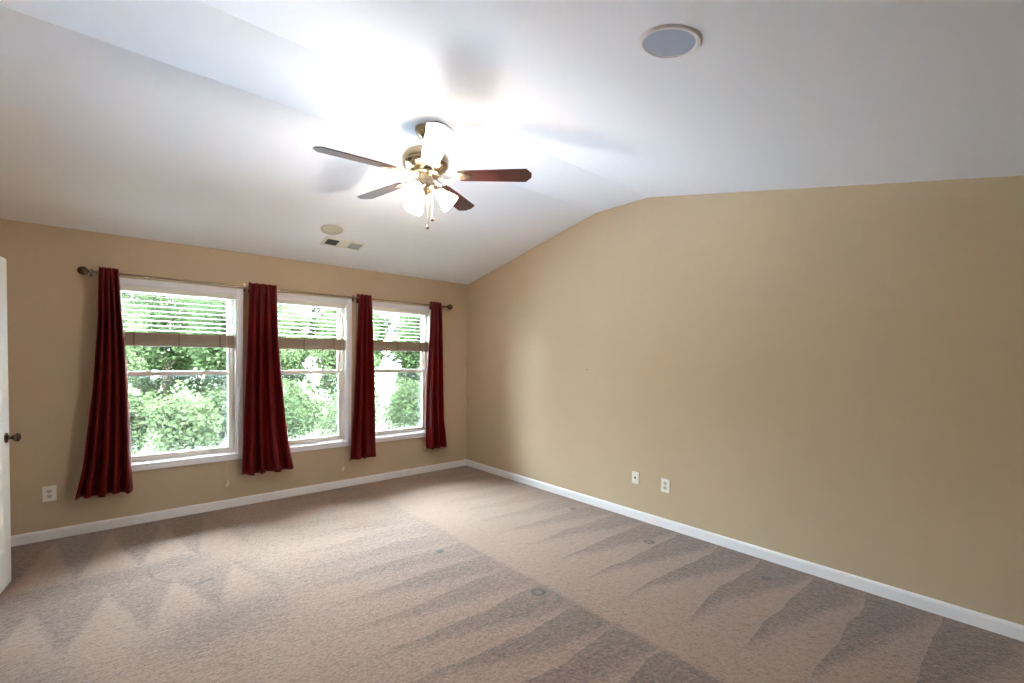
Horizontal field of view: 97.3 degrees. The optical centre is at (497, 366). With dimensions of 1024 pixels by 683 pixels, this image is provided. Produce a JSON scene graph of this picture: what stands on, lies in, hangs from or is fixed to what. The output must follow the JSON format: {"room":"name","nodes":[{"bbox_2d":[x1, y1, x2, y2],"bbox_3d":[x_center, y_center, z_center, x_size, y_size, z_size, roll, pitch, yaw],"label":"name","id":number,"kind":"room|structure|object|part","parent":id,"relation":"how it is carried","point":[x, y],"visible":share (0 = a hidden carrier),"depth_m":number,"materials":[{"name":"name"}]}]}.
{"room":"empty bedroom","nodes":[
{"label":"empty bedroom","id":0,"kind":"room"},
{"bbox_2d":[0,219,467,535],"bbox_3d":[-2.087,0.128,4.764,4.550,2.660,0.140,0,1,-40],"label":"wall","id":1,"kind":"structure","parent":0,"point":[52,308],"depth_m":3.73,"materials":[{"name":"beige paint"}]},
{"bbox_2d":[42,485,56,501],"bbox_3d":[-3.489,0.987,3.506,0.080,0.120,0.009,0,1,-40],"label":"wall outlet","id":2,"kind":"object","parent":1,"relation":"attached to","point":[49,493],"visible":1,"depth_m":3.50,"materials":[{"name":"plastic"}]},
{"bbox_2d":[120,285,234,486],"bbox_3d":[-2.856,0.226,4.040,0.878,1.824,0.103,0,1,-40],"label":"blind","id":3,"kind":"object","parent":1,"relation":"attached to","point":[133,338],"visible":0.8,"depth_m":4.03,"materials":[{"name":"white plastic"}]},
{"bbox_3d":[-3.089,-0.411,3.823,0.012,0.464,0.003,0,1,-40],"label":"ladder cord","id":4,"kind":"part","parent":3,"relation":"part of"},
{"bbox_3d":[-2.868,-0.192,4.052,0.870,0.022,0.050,0,1,-40],"label":"rail","id":5,"kind":"part","parent":3,"relation":"part of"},
{"bbox_3d":[-2.560,0.227,4.258,0.006,1.768,0.043,0,1,-40],"label":"lift cord","id":6,"kind":"part","parent":3,"relation":"part of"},
{"bbox_2d":[119,277,242,471],"bbox_3d":[-2.882,0.069,4.070,1.010,1.637,0.168,0,1,-40],"label":"window","id":7,"kind":"structure","parent":1,"relation":"attached to","point":[234,450],"depth_m":4.24,"materials":[{"name":"plastic"}]},
{"bbox_3d":[-2.919,-0.299,4.112,0.846,0.742,0.026,0,1,-40],"label":"sash","id":8,"kind":"part","parent":7,"relation":"part of","materials":[{"name":"glass"}]},
{"bbox_3d":[-2.907,0.419,4.102,0.846,0.763,0.026,0,1,-40],"label":"sash","id":9,"kind":"part","parent":7,"relation":"part of","materials":[{"name":"plastic"}]},
{"bbox_3d":[-2.914,0.065,4.108,0.888,1.509,0.070,0,1,-40],"label":"frame","id":10,"kind":"part","parent":7,"relation":"part of","materials":[{"name":"plastic"}]},
{"bbox_2d":[11,459,466,546],"bbox_3d":[-2.049,1.300,4.727,4.270,0.080,0.013,0,1,-40],"label":"baseboard","id":11,"kind":"structure","parent":1,"relation":"attached to","point":[38,536],"depth_m":4.17,"materials":[{"name":"white wood"}]},
{"bbox_2d":[77,266,452,309],"bbox_3d":[-1.951,-0.763,4.676,3.532,0.070,0.134,0,1,-40],"label":"curtain rod","id":12,"kind":"object","parent":1,"relation":"attached to","point":[82,270],"visible":0.96,"depth_m":4.15,"materials":[{"name":"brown metal"}]},
{"bbox_2d":[75,266,132,499],"bbox_3d":[-3.163,0.119,3.625,0.353,1.845,0.108,0,1,-40],"label":"curtain","id":13,"kind":"object","parent":12,"relation":"hanging from","point":[107,466],"visible":1,"depth_m":3.64,"materials":[{"name":"red fabric"}]},
{"bbox_2d":[242,282,293,475],"bbox_3d":[-2.236,0.115,4.405,0.472,1.845,0.106,0,1,-40],"label":"curtain","id":14,"kind":"object","parent":12,"relation":"hanging from","point":[266,447],"visible":1,"depth_m":4.37,"materials":[{"name":"red fabric"}]},
{"bbox_2d":[350,294,375,459],"bbox_3d":[-1.505,0.111,5.023,0.319,1.845,0.090,0,1,-42],"label":"curtain","id":15,"kind":"object","parent":12,"relation":"hanging from","point":[363,445],"visible":1,"depth_m":5.03,"materials":[{"name":"red fabric"}]},
{"bbox_2d":[426,301,446,449],"bbox_3d":[-0.746,0.107,5.667,0.310,1.845,0.108,0,1,-40],"label":"curtain","id":16,"kind":"object","parent":12,"relation":"hanging from","point":[435,425],"visible":1,"depth_m":5.62,"materials":[{"name":"red fabric"}]},
{"bbox_2d":[277,299,344,470],"bbox_3d":[-2.034,0.229,4.733,0.878,1.840,0.103,0,1,-40],"label":"blind","id":17,"kind":"object","parent":1,"relation":"attached to","point":[287,343],"visible":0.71,"depth_m":4.79,"materials":[{"name":"white plastic"}]},
{"bbox_3d":[-2.046,-0.196,4.745,0.870,0.022,0.050,0,1,-40],"label":"rail","id":18,"kind":"part","parent":17,"relation":"part of","materials":[{"name":"white plastic"}]},
{"bbox_3d":[-1.706,0.223,4.979,0.006,1.770,0.043,0,1,-41],"label":"lift cord","id":19,"kind":"part","parent":17,"relation":"part of","materials":[{"name":"white"}]},
{"bbox_2d":[277,292,351,452],"bbox_3d":[-2.061,0.065,4.764,1.010,1.637,0.168,0,1,-40],"label":"window","id":20,"kind":"structure","parent":1,"relation":"attached to","point":[345,376],"depth_m":5.01,"materials":[{"name":"plastic"}]},
{"bbox_3d":[-2.097,-0.304,4.805,0.846,0.742,0.026,0,1,-40],"label":"sash","id":21,"kind":"part","parent":20,"relation":"part of","materials":[{"name":"glass"}]},
{"bbox_3d":[-2.085,0.415,4.795,0.846,0.763,0.026,0,1,-40],"label":"sash","id":22,"kind":"part","parent":20,"relation":"part of","materials":[{"name":"plastic"}]},
{"bbox_3d":[-2.092,0.061,4.801,0.888,1.509,0.070,0,1,-40],"label":"frame","id":23,"kind":"part","parent":20,"relation":"part of","materials":[{"name":"plastic"}]},
{"bbox_2d":[357,301,430,442],"bbox_3d":[-1.239,0.061,5.457,1.010,1.637,0.168,0,1,-40],"label":"window","id":24,"kind":"structure","parent":1,"relation":"attached to","point":[413,432],"depth_m":5.59,"materials":[{"name":"plastic"}]},
{"bbox_3d":[-1.276,-0.308,5.499,0.846,0.742,0.026,0,1,-40],"label":"sash","id":25,"kind":"part","parent":24,"relation":"part of","materials":[{"name":"plastic"}]},
{"bbox_3d":[-1.264,0.411,5.489,0.846,0.763,0.026,0,1,-40],"label":"sash","id":26,"kind":"part","parent":24,"relation":"part of","materials":[{"name":"plastic"}]},
{"bbox_3d":[-1.270,0.057,5.494,0.888,1.509,0.070,0,1,-40],"label":"frame","id":27,"kind":"part","parent":24,"relation":"part of","materials":[{"name":"plastic"}]},
{"bbox_2d":[372,307,428,449],"bbox_3d":[-1.212,0.170,5.426,0.878,1.730,0.103,0,1,-40],"label":"blind","id":28,"kind":"object","parent":1,"relation":"attached to","point":[378,345],"visible":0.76,"depth_m":5.46,"materials":[{"name":"white plastic"}]},
{"bbox_3d":[-1.225,-0.200,5.439,0.870,0.022,0.050,0,1,-40],"label":"rail","id":29,"kind":"part","parent":28,"relation":"part of","materials":[{"name":"white plastic"}]},
{"bbox_2d":[0,0,1023,284],"bbox_3d":[-0.302,-1.280,2.641,4.550,0.758,5.630,0,1,-40],"label":"ceiling","id":30,"kind":"structure","parent":0,"point":[199,123],"depth_m":2.32,"materials":[{"name":"paint"}]},
{"bbox_2d":[321,224,343,234],"bbox_3d":[-1.502,-1.249,4.095,0.196,0.048,0.192,0,1,-34],"label":"ceiling speaker","id":31,"kind":"object","parent":30,"relation":"attached to","point":[332,229],"visible":1,"depth_m":4.09},
{"bbox_2d":[323,226,340,233],"bbox_3d":[-1.502,-1.250,4.095,0.161,0.004,0.161,0,-11,-40],"label":"grille","id":32,"kind":"object","parent":31,"relation":"attached to","point":[326,229],"depth_m":4.10,"materials":[{"name":"beige plastic"}]},
{"bbox_2d":[320,236,365,250],"bbox_3d":[-1.509,-1.204,4.408,0.395,0.045,0.181,0,1,-40],"label":"ceiling vent","id":33,"kind":"object","parent":30,"relation":"in","point":[330,241],"visible":1,"depth_m":4.39,"materials":[{"name":"metal"}]},
{"bbox_2d":[312,121,531,228],"bbox_3d":[-0.497,-1.188,2.840,1.261,0.632,1.278,0,1,-40],"label":"ceiling fan","id":34,"kind":"object","parent":30,"relation":"hanging from","point":[426,162],"visible":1,"depth_m":2.78,"materials":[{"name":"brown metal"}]},
{"bbox_3d":[-0.819,-1.206,2.605,0.465,0.006,0.136,0,12,-34],"label":"blade","id":35,"kind":"part","parent":34,"relation":"part of","materials":[{"name":"brown wood"}]},
{"bbox_3d":[-0.799,-1.215,3.119,0.465,0.006,0.136,1,12,38],"label":"blade","id":36,"kind":"part","parent":34,"relation":"part of","materials":[{"name":"brown wood"}]},
{"bbox_3d":[-0.501,-1.062,2.716,0.143,0.144,0.125,0,1,-40],"label":"lamp shade","id":37,"kind":"part","parent":34,"relation":"part of","materials":[{"name":"white glass"}]},
{"bbox_3d":[-0.538,-1.067,2.956,0.128,0.144,0.146,0,1,-40],"label":"lamp shade","id":38,"kind":"part","parent":34,"relation":"part of","materials":[{"name":"white glass"}]},
{"bbox_3d":[-0.498,-1.083,2.743,0.057,0.058,0.045,0,1,-40],"label":"bulb","id":39,"kind":"part","parent":34,"relation":"part of","materials":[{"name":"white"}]},
{"bbox_2d":[433,186,440,194],"bbox_3d":[-0.383,-1.123,2.858,0.068,0.068,0.062,0,1,-40],"label":"socket","id":40,"kind":"object","parent":34,"relation":"attached to","point":[436,190],"depth_m":2.84,"materials":[{"name":"metal"}]},
{"bbox_3d":[-0.337,-1.198,2.427,0.136,0.006,0.465,12,-2,-16],"label":"blade","id":41,"kind":"part","parent":34,"relation":"part of","materials":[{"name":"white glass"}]},
{"bbox_3d":[-0.315,-1.063,2.864,0.142,0.144,0.127,0,1,-40],"label":"lamp shade","id":42,"kind":"part","parent":34,"relation":"part of","materials":[{"name":"white glass"}]},
{"bbox_3d":[-0.304,-1.213,3.258,0.136,0.006,0.465,-11,-3,20],"label":"blade","id":43,"kind":"part","parent":34,"relation":"part of","materials":[{"name":"brown wood"}]},
{"bbox_3d":[-0.018,-1.202,2.830,0.465,0.006,0.136,1,-10,2],"label":"blade","id":44,"kind":"part","parent":34,"relation":"part of","materials":[{"name":"brown wood"}]},
{"bbox_2d":[638,24,701,58],"bbox_3d":[0.626,-1.180,1.639,0.216,0.053,0.220,1,1,37],"label":"ceiling speaker","id":45,"kind":"object","parent":30,"relation":"attached to","point":[666,41],"visible":1,"depth_m":1.63},
{"bbox_2d":[644,29,695,55],"bbox_3d":[0.626,-1.180,1.639,0.181,0.005,0.181,0,13,-40],"label":"grille","id":46,"kind":"object","parent":45,"relation":"attached to","point":[669,42],"depth_m":1.63,"materials":[{"name":"white plastic"}]},
{"bbox_2d":[0,465,1023,682],"bbox_3d":[-0.329,1.454,2.690,4.550,0.120,5.630,0,1,-40],"label":"floor","id":47,"kind":"structure","parent":0,"point":[462,574],"depth_m":2.61,"materials":[{"name":"carpet"}]},
{"bbox_2d":[466,175,1023,624],"bbox_3d":[1.371,-0.011,4.086,0.140,3.033,5.350,0,1,-40],"label":"wall","id":48,"kind":"structure","parent":0,"point":[831,377],"depth_m":3.14,"materials":[{"name":"beige paint"}]},
{"bbox_2d":[632,471,638,483],"bbox_3d":[1.256,1.010,4.106,0.016,0.112,0.070,0,1,-40],"label":"outlet","id":49,"kind":"object","parent":48,"relation":"attached to","point":[635,475],"visible":1,"depth_m":4.11,"materials":[{"name":"plastic"}]},
{"bbox_2d":[661,478,669,492],"bbox_3d":[1.448,1.024,3.885,0.009,0.118,0.078,0,1,-40],"label":"wall outlet","id":50,"kind":"object","parent":48,"relation":"attached to","point":[665,483],"visible":1,"depth_m":3.88,"materials":[{"name":"plastic"}]},
{"bbox_2d":[466,460,1023,641],"bbox_3d":[1.302,1.346,4.056,0.013,0.080,5.337,0,1,-40],"label":"baseboard","id":51,"kind":"structure","parent":48,"relation":"attached to","point":[974,618],"depth_m":3.10,"materials":[{"name":"white wood"}]},
{"bbox_3d":[-2.000,0.006,1.242,0.140,3.033,5.350,0,1,-40],"label":"wall","id":52,"kind":"structure","parent":0,"visible":0},
{"bbox_2d":[0,256,20,593],"bbox_3d":[-2.865,0.348,2.493,0.167,2.026,0.794,0,1,-34],"label":"door","id":53,"kind":"structure","parent":52,"relation":"in","point":[5,525],"depth_m":2.77,"materials":[{"name":"paint"}]},
{"bbox_3d":[-2.865,-0.092,2.488,0.035,0.893,0.553,0,1,-34],"label":"panel","id":54,"kind":"part","parent":53,"relation":"part of","materials":[{"name":"paint"}]},
{"bbox_3d":[-2.872,0.855,2.507,0.035,0.582,0.553,0,1,-34],"label":"panel","id":55,"kind":"part","parent":53,"relation":"part of","materials":[{"name":"paint"}]},
{"bbox_3d":[-3.053,0.439,2.773,0.167,0.064,0.064,0,1,-34],"label":"knob","id":56,"kind":"part","parent":53,"relation":"part of","materials":[{"name":"brown metal"}]},
{"label":"outside","id":57,"kind":"structure","parent":0,"visible":0},
{"bbox_3d":[1.202,1.993,11.942,70.000,0.300,6.410,0,1,-40],"label":"ground","id":58,"kind":"structure","parent":57,"visible":0},
{"bbox_2d":[128,386,164,454],"bbox_3d":[-6.955,1.062,8.377,1.365,1.616,1.301,0,1,-40],"label":"shrub","id":59,"kind":"object","parent":58,"relation":"on","point":[138,427],"visible":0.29,"depth_m":8.36,"materials":[{"name":"green plant"}]},
{"bbox_2d":[144,379,223,452],"bbox_3d":[-5.444,1.030,7.858,1.145,1.647,1.296,0,1,-40],"label":"shrub","id":60,"kind":"object","parent":58,"relation":"on","point":[192,431],"visible":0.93,"depth_m":7.62,"materials":[{"name":"green plant"}]},
{"bbox_2d":[183,387,227,448],"bbox_3d":[-5.779,1.149,9.365,1.288,1.499,1.413,1,1,16],"label":"shrub","id":61,"kind":"object","parent":58,"relation":"on","point":[220,400],"visible":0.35,"depth_m":9.16,"materials":[{"name":"green plant"}]},
{"bbox_3d":[-5.829,1.339,9.422,0.296,0.963,0.289,0,1,-40],"label":"stem","id":62,"kind":"part","parent":61,"relation":"part of","materials":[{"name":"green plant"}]},
{"bbox_2d":[282,379,309,439],"bbox_3d":[-4.335,0.991,8.666,1.453,1.717,1.201,0,1,-40],"label":"shrub","id":63,"kind":"object","parent":58,"relation":"on","point":[293,422],"visible":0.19,"depth_m":8.74,"materials":[{"name":"green plant"}]},
{"bbox_2d":[283,376,329,438],"bbox_3d":[-4.572,0.998,10.369,1.330,1.637,1.346,0,1,-7],"label":"shrub","id":64,"kind":"object","parent":58,"relation":"on","point":[299,391],"visible":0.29,"depth_m":10.27,"materials":[{"name":"green plant"}]},
{"bbox_2d":[314,385,379,436],"bbox_3d":[-3.171,1.104,9.688,1.337,1.596,1.263,0,1,-40],"label":"shrub","id":65,"kind":"object","parent":58,"relation":"on","point":[332,416],"visible":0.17,"depth_m":9.41,"materials":[{"name":"green plant"}]},
{"bbox_2d":[330,384,382,424],"bbox_3d":[-3.550,1.030,11.267,1.269,1.562,1.346,0,1,-40],"label":"shrub","id":66,"kind":"object","parent":58,"relation":"on","point":[336,394],"visible":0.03,"depth_m":11.21,"materials":[{"name":"green plant"}]},
{"bbox_2d":[380,379,421,429],"bbox_3d":[-2.057,1.093,10.636,1.305,1.615,1.235,0,1,-40],"label":"shrub","id":67,"kind":"object","parent":58,"relation":"on","point":[408,414],"visible":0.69,"depth_m":10.48,"materials":[{"name":"green plant"}]},
{"bbox_2d":[384,377,421,409],"bbox_3d":[-2.412,1.037,12.317,1.362,1.532,1.150,0,1,-18],"label":"shrub","id":68,"kind":"object","parent":58,"relation":"on","point":[398,380],"visible":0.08,"depth_m":12.07,"materials":[{"name":"green plant"}]},
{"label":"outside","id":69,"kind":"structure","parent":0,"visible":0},
{"bbox_2d":[128,375,399,455],"bbox_3d":[-13.247,1.539,29.059,70.000,0.300,38.400,0,1,-40],"label":"lawn","id":70,"kind":"structure","parent":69,"point":[384,381],"depth_m":21.13,"materials":[{"name":"green plant"}]},
{"bbox_2d":[122,296,151,391],"bbox_3d":[-8.622,-0.294,9.549,2.145,4.217,2.261,0,1,-34],"label":"tree","id":71,"kind":"object","parent":70,"relation":"on","point":[132,360],"visible":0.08,"depth_m":9.77,"materials":[{"name":"green plant"}]},
{"bbox_2d":[124,293,172,394],"bbox_3d":[-15.600,-1.644,19.834,4.011,6.400,2.818,0,1,-40],"label":"tree","id":72,"kind":"object","parent":70,"relation":"on","point":[130,295],"visible":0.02,"depth_m":19.63,"materials":[{"name":"green plant"}]},
{"bbox_2d":[123,293,206,428],"bbox_3d":[-9.471,-0.479,12.316,2.113,4.474,2.276,1,1,36],"label":"tree","id":73,"kind":"object","parent":70,"relation":"on","point":[176,355],"visible":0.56,"depth_m":12.20,"materials":[{"name":"green plant"}]},
{"bbox_2d":[164,297,222,398],"bbox_3d":[-10.049,-0.455,15.419,2.306,4.294,2.148,0,1,-40],"label":"tree","id":74,"kind":"object","parent":70,"relation":"on","point":[197,380],"visible":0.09,"depth_m":15.13,"materials":[{"name":"green plant"}]},
{"bbox_2d":[181,299,282,428],"bbox_3d":[-6.630,-0.390,11.197,2.180,4.392,2.115,0,1,-40],"label":"tree","id":75,"kind":"object","parent":70,"relation":"on","point":[216,364],"visible":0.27,"depth_m":10.73,"materials":[{"name":"green plant"}]},
{"bbox_2d":[277,305,303,389],"bbox_3d":[-7.314,-0.418,14.180,2.291,4.328,1.929,1,1,5],"label":"tree","id":76,"kind":"object","parent":70,"relation":"on","point":[285,356],"visible":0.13,"depth_m":14.21,"materials":[{"name":"green plant"}]},
{"bbox_2d":[282,305,303,331],"bbox_3d":[-11.838,-1.529,22.966,4.154,6.142,2.937,0,1,-40],"label":"tree","id":77,"kind":"object","parent":70,"relation":"on","point":[282,305],"visible":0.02,"depth_m":23.53,"materials":[{"name":"green plant"}]},
{"bbox_2d":[279,308,317,394],"bbox_3d":[-7.909,-0.316,17.121,2.243,4.009,2.144,0,1,-40],"label":"tree","id":78,"kind":"object","parent":70,"relation":"on","point":[305,354],"visible":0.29,"depth_m":16.99,"materials":[{"name":"green plant"}]},
{"bbox_2d":[304,309,380,411],"bbox_3d":[-4.440,-0.297,12.957,2.095,4.186,2.186,0,1,-40],"label":"tree","id":79,"kind":"object","parent":70,"relation":"on","point":[328,381],"visible":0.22,"depth_m":12.51,"materials":[{"name":"green plant"}]},
{"bbox_2d":[304,307,380,366],"bbox_3d":[-7.618,-1.575,22.106,3.731,6.350,2.957,0,1,-40],"label":"tree","id":80,"kind":"object","parent":70,"relation":"on","point":[313,312],"visible":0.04,"depth_m":21.44,"materials":[{"name":"green plant"}]},
{"bbox_2d":[316,308,381,378],"bbox_3d":[-5.224,-0.467,15.884,2.299,4.399,2.415,0,1,-40],"label":"tree","id":81,"kind":"object","parent":70,"relation":"on","point":[374,319],"visible":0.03,"depth_m":15.78,"materials":[{"name":"green plant"}]},
{"bbox_2d":[374,322,381,382],"bbox_3d":[-6.019,-0.486,18.822,2.150,4.326,2.018,0,1,-40],"label":"tree","id":82,"kind":"object","parent":70,"relation":"on","point":[377,322],"visible":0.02,"depth_m":18.94,"materials":[{"name":"green plant"}]},
{"bbox_2d":[374,313,392,366],"bbox_3d":[-7.875,-1.820,26.244,3.794,6.679,2.989,0,1,-40],"label":"tree","id":83,"kind":"object","parent":70,"relation":"on","point":[382,324],"visible":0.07,"depth_m":26.74,"materials":[{"name":"green plant"}]},
{"bbox_2d":[390,318,407,385],"bbox_3d":[-3.782,-0.418,20.538,2.157,4.162,2.013,1,1,27],"label":"tree","id":84,"kind":"object","parent":70,"relation":"on","point":[397,325],"visible":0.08,"depth_m":20.07,"materials":[{"name":"green plant"}]},
{"bbox_2d":[385,314,421,392],"bbox_3d":[-2.495,-0.462,14.706,2.346,4.488,2.177,0,1,-40],"label":"tree","id":85,"kind":"object","parent":70,"relation":"on","point":[413,359],"visible":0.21,"depth_m":14.23,"materials":[{"name":"green plant"}]},
{"bbox_2d":[388,315,418,390],"bbox_3d":[-3.139,-0.422,17.623,2.121,4.300,2.219,1,1,3],"label":"tree","id":86,"kind":"object","parent":70,"relation":"on","point":[409,320],"visible":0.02,"depth_m":17.17,"materials":[{"name":"green plant"}]}
]}

